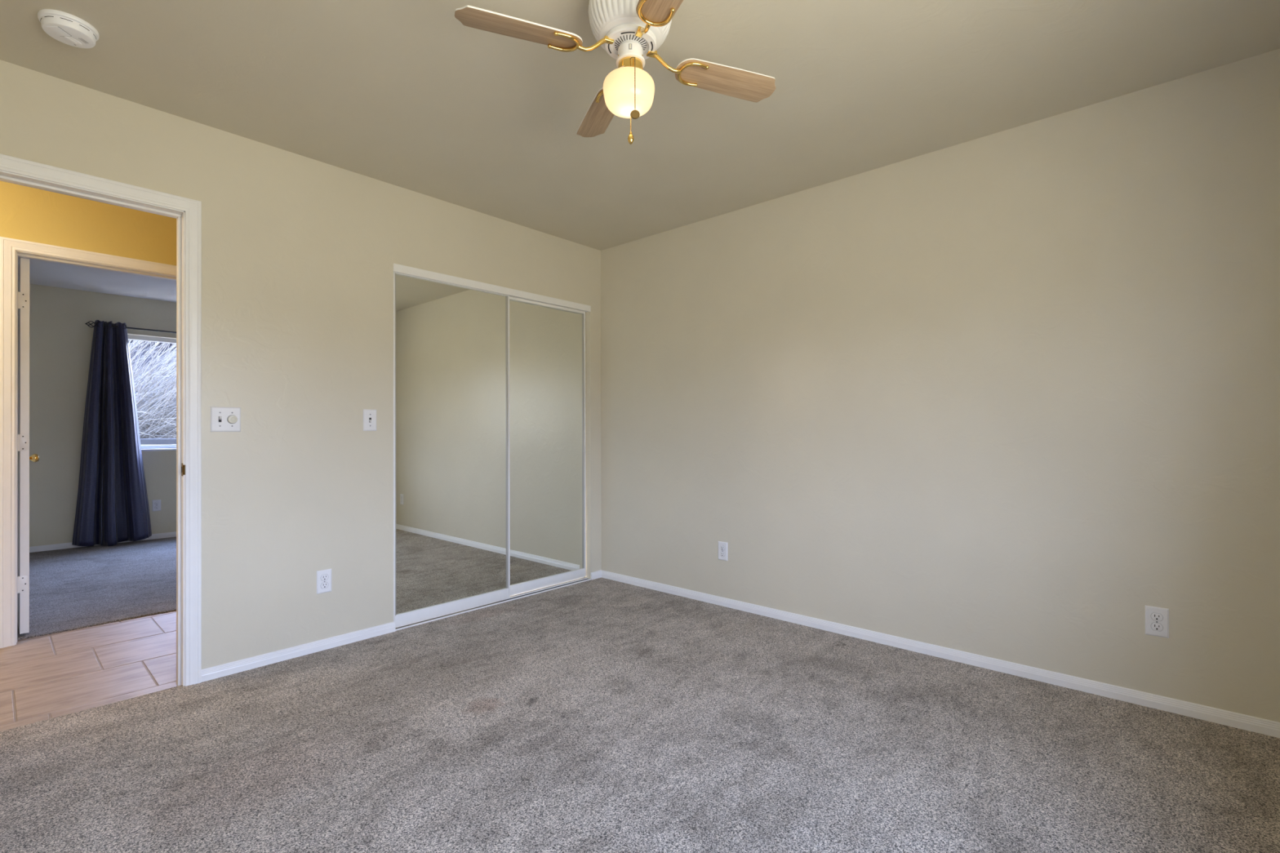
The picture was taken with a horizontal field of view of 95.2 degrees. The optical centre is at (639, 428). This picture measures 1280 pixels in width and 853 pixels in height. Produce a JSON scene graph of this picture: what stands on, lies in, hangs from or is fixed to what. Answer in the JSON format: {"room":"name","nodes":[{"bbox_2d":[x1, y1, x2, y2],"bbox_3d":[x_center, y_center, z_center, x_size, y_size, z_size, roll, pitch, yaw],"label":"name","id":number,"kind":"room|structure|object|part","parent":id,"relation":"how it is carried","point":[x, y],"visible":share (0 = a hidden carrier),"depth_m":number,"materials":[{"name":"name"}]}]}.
{"room":"empty bedroom","nodes":[
{"label":"empty bedroom","id":0,"kind":"room"},
{"bbox_2d":[0,181,176,265],"bbox_3d":[-3.712,-0.089,2.541,0.060,2.490,3.910,0,0,42],"label":"wall","id":1,"kind":"structure","parent":0,"point":[28,214],"depth_m":3.22,"materials":[{"name":"yellow paint"}]},
{"bbox_2d":[17,257,39,634],"bbox_3d":[-3.579,0.091,3.380,0.756,2.012,0.171,0,0,42],"label":"door","id":2,"kind":"structure","parent":1,"relation":"in","point":[24,458],"depth_m":3.13,"materials":[{"name":"white paint"}]},
{"bbox_3d":[-3.482,0.588,3.269,0.240,0.600,0.008,0,0,42],"label":"panel","id":3,"kind":"part","parent":2,"relation":"part of","materials":[{"name":"white wood"}]},
{"bbox_3d":[-3.485,-0.717,3.273,0.240,0.190,0.008,0,0,42],"label":"panel","id":4,"kind":"part","parent":2,"relation":"part of","materials":[{"name":"white wood"}]},
{"bbox_3d":[-3.484,-0.202,3.272,0.240,0.620,0.008,0,0,42],"label":"panel","id":5,"kind":"part","parent":2,"relation":"part of","materials":[{"name":"white wood"}]},
{"bbox_3d":[-3.817,0.181,3.591,0.064,0.064,0.171,0,0,42],"label":"knob","id":6,"kind":"part","parent":2,"relation":"part of","materials":[{"name":"gold metal"}]},
{"bbox_2d":[0,236,176,648],"bbox_3d":[-3.020,0.069,3.352,0.148,2.101,0.888,0,0,42],"label":"trim","id":7,"kind":"structure","parent":1,"relation":"attached to","point":[11,249],"depth_m":3.01,"materials":[{"name":"white paint"}]},
{"bbox_2d":[17,257,176,302],"bbox_3d":[-4.409,-1.376,4.314,3.335,0.100,5.815,0,0,42],"label":"ceiling","id":8,"kind":"structure","parent":0,"point":[43,273],"depth_m":5.25,"materials":[{"name":"paint"}]},
{"bbox_2d":[29,284,176,546],"bbox_3d":[-5.592,-0.075,5.364,0.160,2.490,5.600,0,0,42],"label":"wall","id":9,"kind":"structure","parent":0,"point":[60,340],"depth_m":5.48,"materials":[{"name":"beige paint"}]},
{"bbox_2d":[29,531,176,552],"bbox_3d":[-5.057,1.105,5.824,0.013,0.072,4.200,0,0,42],"label":"baseboard","id":10,"kind":"structure","parent":9,"relation":"attached to","point":[65,545],"depth_m":5.47,"materials":[{"name":"white paint"}]},
{"bbox_2d":[84,320,176,333],"bbox_3d":[-4.539,-0.994,6.336,0.117,0.064,2.158,0,0,42],"label":"curtain rod","id":11,"kind":"object","parent":9,"relation":"attached to","point":[90,321],"visible":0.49,"depth_m":5.80,"materials":[{"name":"black metal"}]},
{"bbox_2d":[72,320,151,546],"bbox_3d":[-5.087,0.038,5.649,0.166,2.152,0.577,0,0,42],"label":"curtain","id":12,"kind":"object","parent":11,"relation":"hanging from","point":[112,508],"visible":1,"depth_m":5.61,"materials":[{"name":"blue fabric"}]},
{"bbox_3d":[-4.519,-0.994,6.318,0.015,0.015,1.980,0,0,42],"label":"rod","id":13,"kind":"part","parent":11,"relation":"part of","materials":[{"name":"black metal"}]},
{"bbox_2d":[128,334,176,451],"bbox_3d":[-4.693,-0.361,6.339,0.147,1.171,1.490,0,0,42],"label":"window","id":14,"kind":"structure","parent":9,"relation":"in","point":[144,447],"depth_m":6.01,"materials":[{"name":"white plastic"}]},
{"bbox_3d":[-4.671,0.214,6.318,0.090,0.020,1.490,0,0,42],"label":"sill","id":15,"kind":"part","parent":14,"relation":"part of","materials":[{"name":"white paint"}]},
{"bbox_2d":[152,499,160,511],"bbox_3d":[-4.936,0.781,5.964,0.008,0.114,0.070,0,0,42],"label":"wall outlet","id":16,"kind":"object","parent":9,"relation":"attached to","point":[156,503],"visible":1,"depth_m":5.96,"materials":[{"name":"white plastic"}]},
{"bbox_2d":[128,339,176,426],"bbox_3d":[-10.374,-0.694,12.750,7.800,4.200,18.200,0,0,42],"label":"sky","id":17,"kind":"structure","parent":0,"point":[131,341],"depth_m":9.85,"materials":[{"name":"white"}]},
{"bbox_2d":[0,59,601,669],"bbox_3d":[-1.525,-0.092,3.074,0.107,2.490,3.575,0,0,42],"label":"wall","id":18,"kind":"structure","parent":0,"point":[300,253],"depth_m":2.82,"materials":[{"name":"beige paint"}]},
{"bbox_2d":[0,153,201,686],"bbox_3d":[-2.261,0.060,2.259,0.148,2.107,0.892,0,0,42],"label":"trim","id":19,"kind":"structure","parent":18,"relation":"attached to","point":[187,212],"depth_m":2.52,"materials":[{"name":"white paint"}]},
{"bbox_3d":[-1.967,0.175,2.515,0.040,0.056,0.007,0,0,42],"label":"strike plate","id":20,"kind":"part","parent":19,"relation":"part of","materials":[{"name":"gold metal"}]},
{"bbox_2d":[210,406,240,431],"bbox_3d":[-1.852,-0.043,2.615,0.019,0.112,0.114,0,0,42],"label":"dimmer switch","id":21,"kind":"object","parent":18,"relation":"attached to","point":[223,419],"visible":1,"depth_m":2.62,"materials":[{"name":"white plastic"}]},
{"bbox_3d":[-1.835,-0.043,2.630,0.013,0.036,0.036,0,0,42],"label":"dimmer knob","id":22,"kind":"part","parent":21,"relation":"part of","materials":[{"name":"beige plastic"}]},
{"bbox_2d":[201,621,395,682],"bbox_3d":[-1.626,1.087,2.865,0.013,0.072,0.864,0,0,42],"label":"baseboard","id":23,"kind":"structure","parent":18,"relation":"attached to","point":[241,665],"depth_m":2.81,"materials":[{"name":"white paint"}]},
{"bbox_2d":[316,568,331,594],"bbox_3d":[-1.579,0.763,2.922,0.008,0.114,0.070,0,0,42],"label":"wall outlet","id":24,"kind":"object","parent":18,"relation":"attached to","point":[324,576],"visible":1,"depth_m":2.92,"materials":[{"name":"white plastic"}]},
{"bbox_2d":[320,582,328,588],"bbox_3d":[-1.579,0.782,2.922,0.007,0.030,0.036,0,0,42],"label":"receptacle","id":25,"kind":"object","parent":24,"relation":"attached to","point":[323,584],"depth_m":2.92,"materials":[{"name":"white plastic"}]},
{"bbox_2d":[320,573,328,581],"bbox_3d":[-1.579,0.743,2.922,0.007,0.030,0.036,0,0,42],"label":"receptacle","id":26,"kind":"object","parent":24,"relation":"attached to","point":[324,577],"depth_m":2.92,"materials":[{"name":"white plastic"}]},
{"bbox_2d":[363,408,376,431],"bbox_3d":[-1.426,-0.047,3.090,0.018,0.114,0.070,0,0,42],"label":"toggle switch","id":27,"kind":"object","parent":18,"relation":"attached to","point":[369,415],"visible":1,"depth_m":3.09,"materials":[{"name":"white plastic"}]},
{"bbox_2d":[393,263,591,311],"bbox_3d":[-0.887,-0.883,3.769,0.090,0.044,1.474,0,0,42],"label":"door track","id":28,"kind":"object","parent":18,"relation":"attached to","point":[404,269],"visible":0.94,"depth_m":3.65,"materials":[{"name":"white metal"}]},
{"bbox_2d":[591,569,601,579],"bbox_3d":[-0.320,1.089,4.319,0.013,0.072,0.110,0,0,42],"label":"baseboard","id":29,"kind":"structure","parent":18,"relation":"attached to","point":[595,575],"depth_m":4.31,"materials":[{"name":"white paint"}]},
{"bbox_2d":[0,537,1279,852],"bbox_3d":[-2.562,1.134,2.588,8.150,0.060,5.720,0,0,42],"label":"floor","id":30,"kind":"structure","parent":0,"point":[599,715],"depth_m":2.03,"materials":[{"name":"grey carpet"}]},
{"bbox_2d":[395,577,591,631],"bbox_3d":[-0.882,1.110,3.761,0.091,0.028,1.474,0,0,42],"label":"floor track","id":31,"kind":"object","parent":30,"relation":"on","point":[546,588],"visible":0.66,"depth_m":3.74,"materials":[{"name":"white metal"}]},
{"bbox_2d":[393,271,510,626],"bbox_3d":[-1.104,0.105,3.494,0.022,1.967,0.765,0,0,42],"label":"mirror door","id":32,"kind":"structure","parent":31,"relation":"on","point":[451,466],"depth_m":3.46,"materials":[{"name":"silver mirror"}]},
{"bbox_3d":[-1.107,-0.868,3.498,0.018,0.020,0.765,0,0,42],"label":"rail","id":33,"kind":"part","parent":32,"relation":"part of","materials":[{"name":"white metal"}]},
{"bbox_3d":[-1.103,1.057,3.491,0.019,0.063,0.765,0,0,42],"label":"rail","id":34,"kind":"part","parent":32,"relation":"part of","materials":[{"name":"white metal"}]},
{"bbox_2d":[509,296,586,595],"bbox_3d":[-0.663,0.109,4.039,0.022,1.961,0.758,0,0,42],"label":"mirror door","id":35,"kind":"structure","parent":31,"relation":"on","point":[547,342],"depth_m":4.06,"materials":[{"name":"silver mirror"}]},
{"bbox_3d":[-0.666,-0.862,4.043,0.018,0.020,0.758,0,0,42],"label":"rail","id":36,"kind":"part","parent":35,"relation":"part of","materials":[{"name":"white metal"}]},
{"bbox_3d":[-0.661,1.058,4.036,0.019,0.063,0.758,0,0,42],"label":"rail","id":37,"kind":"part","parent":35,"relation":"part of","materials":[{"name":"white metal"}]},
{"bbox_2d":[0,0,1279,250],"bbox_3d":[-0.120,-1.394,1.891,3.787,0.100,3.690,0,0,42],"label":"ceiling","id":38,"kind":"structure","parent":0,"point":[405,94],"depth_m":2.25,"materials":[{"name":"beige paint"}]},
{"bbox_2d":[37,8,99,48],"bbox_3d":[-1.893,-1.319,1.936,0.147,0.043,0.147,0,0,0],"label":"smoke detector","id":39,"kind":"object","parent":38,"relation":"attached to","point":[68,28],"visible":1,"depth_m":1.91,"materials":[{"name":"white plastic"}]},
{"bbox_3d":[-1.900,-1.301,1.908,0.038,0.005,0.044,0,0,0],"label":"battery door","id":40,"kind":"part","parent":39,"relation":"part of","materials":[{"name":"white plastic"}]},
{"bbox_2d":[454,0,775,144],"bbox_3d":[-0.029,-1.119,1.802,0.759,0.454,0.781,0,0,24],"label":"ceiling fan","id":41,"kind":"object","parent":38,"relation":"hanging from","point":[631,32],"visible":1,"depth_m":1.76,"materials":[{"name":"brown wood"}]},
{"bbox_3d":[-0.342,-1.148,1.678,0.363,0.006,0.113,0,11,-22],"label":"blade","id":42,"kind":"part","parent":41,"relation":"part of","materials":[{"name":"brown wood"}]},
{"bbox_3d":[-0.142,-1.147,2.119,0.113,0.006,0.364,-12,4,-19],"label":"blade","id":43,"kind":"part","parent":41,"relation":"part of","materials":[{"name":"brown wood"}]},
{"bbox_3d":[-0.034,-1.038,1.801,0.160,0.122,0.160,0,0,42],"label":"lamp shade","id":44,"kind":"part","parent":41,"relation":"part of","materials":[{"name":"white glass"}]},
{"bbox_3d":[-0.022,-1.025,1.736,0.005,0.178,0.051,0,0,-17],"label":"pull chain","id":45,"kind":"part","parent":41,"relation":"part of","materials":[{"name":"gold metal"}]},
{"bbox_3d":[0.084,-1.150,1.484,0.113,0.006,0.364,12,-4,-19],"label":"blade","id":46,"kind":"part","parent":41,"relation":"part of","materials":[{"name":"brown wood"}]},
{"bbox_3d":[0.284,-1.149,1.926,0.363,0.006,0.113,0,-11,-22],"label":"blade","id":47,"kind":"part","parent":41,"relation":"part of","materials":[{"name":"brown wood"}]},
{"bbox_2d":[600,48,1279,722],"bbox_3d":[-0.628,-0.088,4.748,8.370,2.490,0.115,0,0,42],"label":"wall","id":48,"kind":"structure","parent":0,"point":[1013,394],"depth_m":2.64,"materials":[{"name":"beige paint"}]},
{"bbox_2d":[718,541,727,560],"bbox_3d":[0.515,0.760,3.638,0.070,0.114,0.008,0,0,42],"label":"wall outlet","id":49,"kind":"object","parent":48,"relation":"attached to","point":[722,546],"visible":1,"depth_m":3.63,"materials":[{"name":"white plastic"}]},
{"bbox_2d":[720,551,724,556],"bbox_3d":[0.515,0.780,3.638,0.036,0.030,0.007,0,0,42],"label":"receptacle","id":50,"kind":"object","parent":49,"relation":"attached to","point":[722,553],"depth_m":3.63,"materials":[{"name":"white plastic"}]},
{"bbox_2d":[720,545,724,550],"bbox_3d":[0.515,0.741,3.638,0.036,0.030,0.007,0,0,42],"label":"receptacle","id":51,"kind":"object","parent":49,"relation":"attached to","point":[722,547],"depth_m":3.63,"materials":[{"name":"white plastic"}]},
{"bbox_2d":[601,569,1279,737],"bbox_3d":[1.017,1.082,3.183,3.520,0.072,0.013,0,0,42],"label":"baseboard","id":52,"kind":"structure","parent":48,"relation":"attached to","point":[1251,723],"depth_m":2.63,"materials":[{"name":"white paint"}]},
{"bbox_2d":[1145,605,1168,638],"bbox_3d":[2.022,0.754,2.284,0.070,0.114,0.008,0,0,42],"label":"wall outlet","id":53,"kind":"object","parent":48,"relation":"attached to","point":[1157,619],"visible":1,"depth_m":2.28,"materials":[{"name":"white plastic"}]},
{"bbox_2d":[1151,622,1163,631],"bbox_3d":[2.022,0.774,2.284,0.036,0.030,0.007,0,0,42],"label":"receptacle","id":54,"kind":"object","parent":53,"relation":"attached to","point":[1154,626],"depth_m":2.28,"materials":[{"name":"white plastic"}]},
{"bbox_2d":[1151,613,1163,621],"bbox_3d":[2.022,0.735,2.284,0.036,0.030,0.007,0,0,42],"label":"receptacle","id":55,"kind":"object","parent":53,"relation":"attached to","point":[1154,616],"depth_m":2.28,"materials":[{"name":"white plastic"}]},
{"label":"outside","id":56,"kind":"structure","parent":0,"visible":0},
{"bbox_3d":[-16.913,1.493,19.292,35.310,0.100,60.000,0,0,42],"label":"ground","id":57,"kind":"structure","parent":56,"visible":0},
{"bbox_2d":[128,339,176,439],"bbox_3d":[-5.993,-0.587,7.883,3.012,3.538,3.910,0,0,39],"label":"bare shrub","id":58,"kind":"object","parent":57,"relation":"on","point":[160,427],"visible":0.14,"depth_m":7.45,"materials":[{"name":"grey plant"}]},
{"bbox_2d":[140,438,176,444],"bbox_3d":[-5.718,0.747,7.224,0.200,1.260,15.000,0,0,42],"label":"wall","id":59,"kind":"structure","parent":57,"relation":"on","point":[146,441],"depth_m":7.01,"materials":[{"name":"white paint"}]}
]}

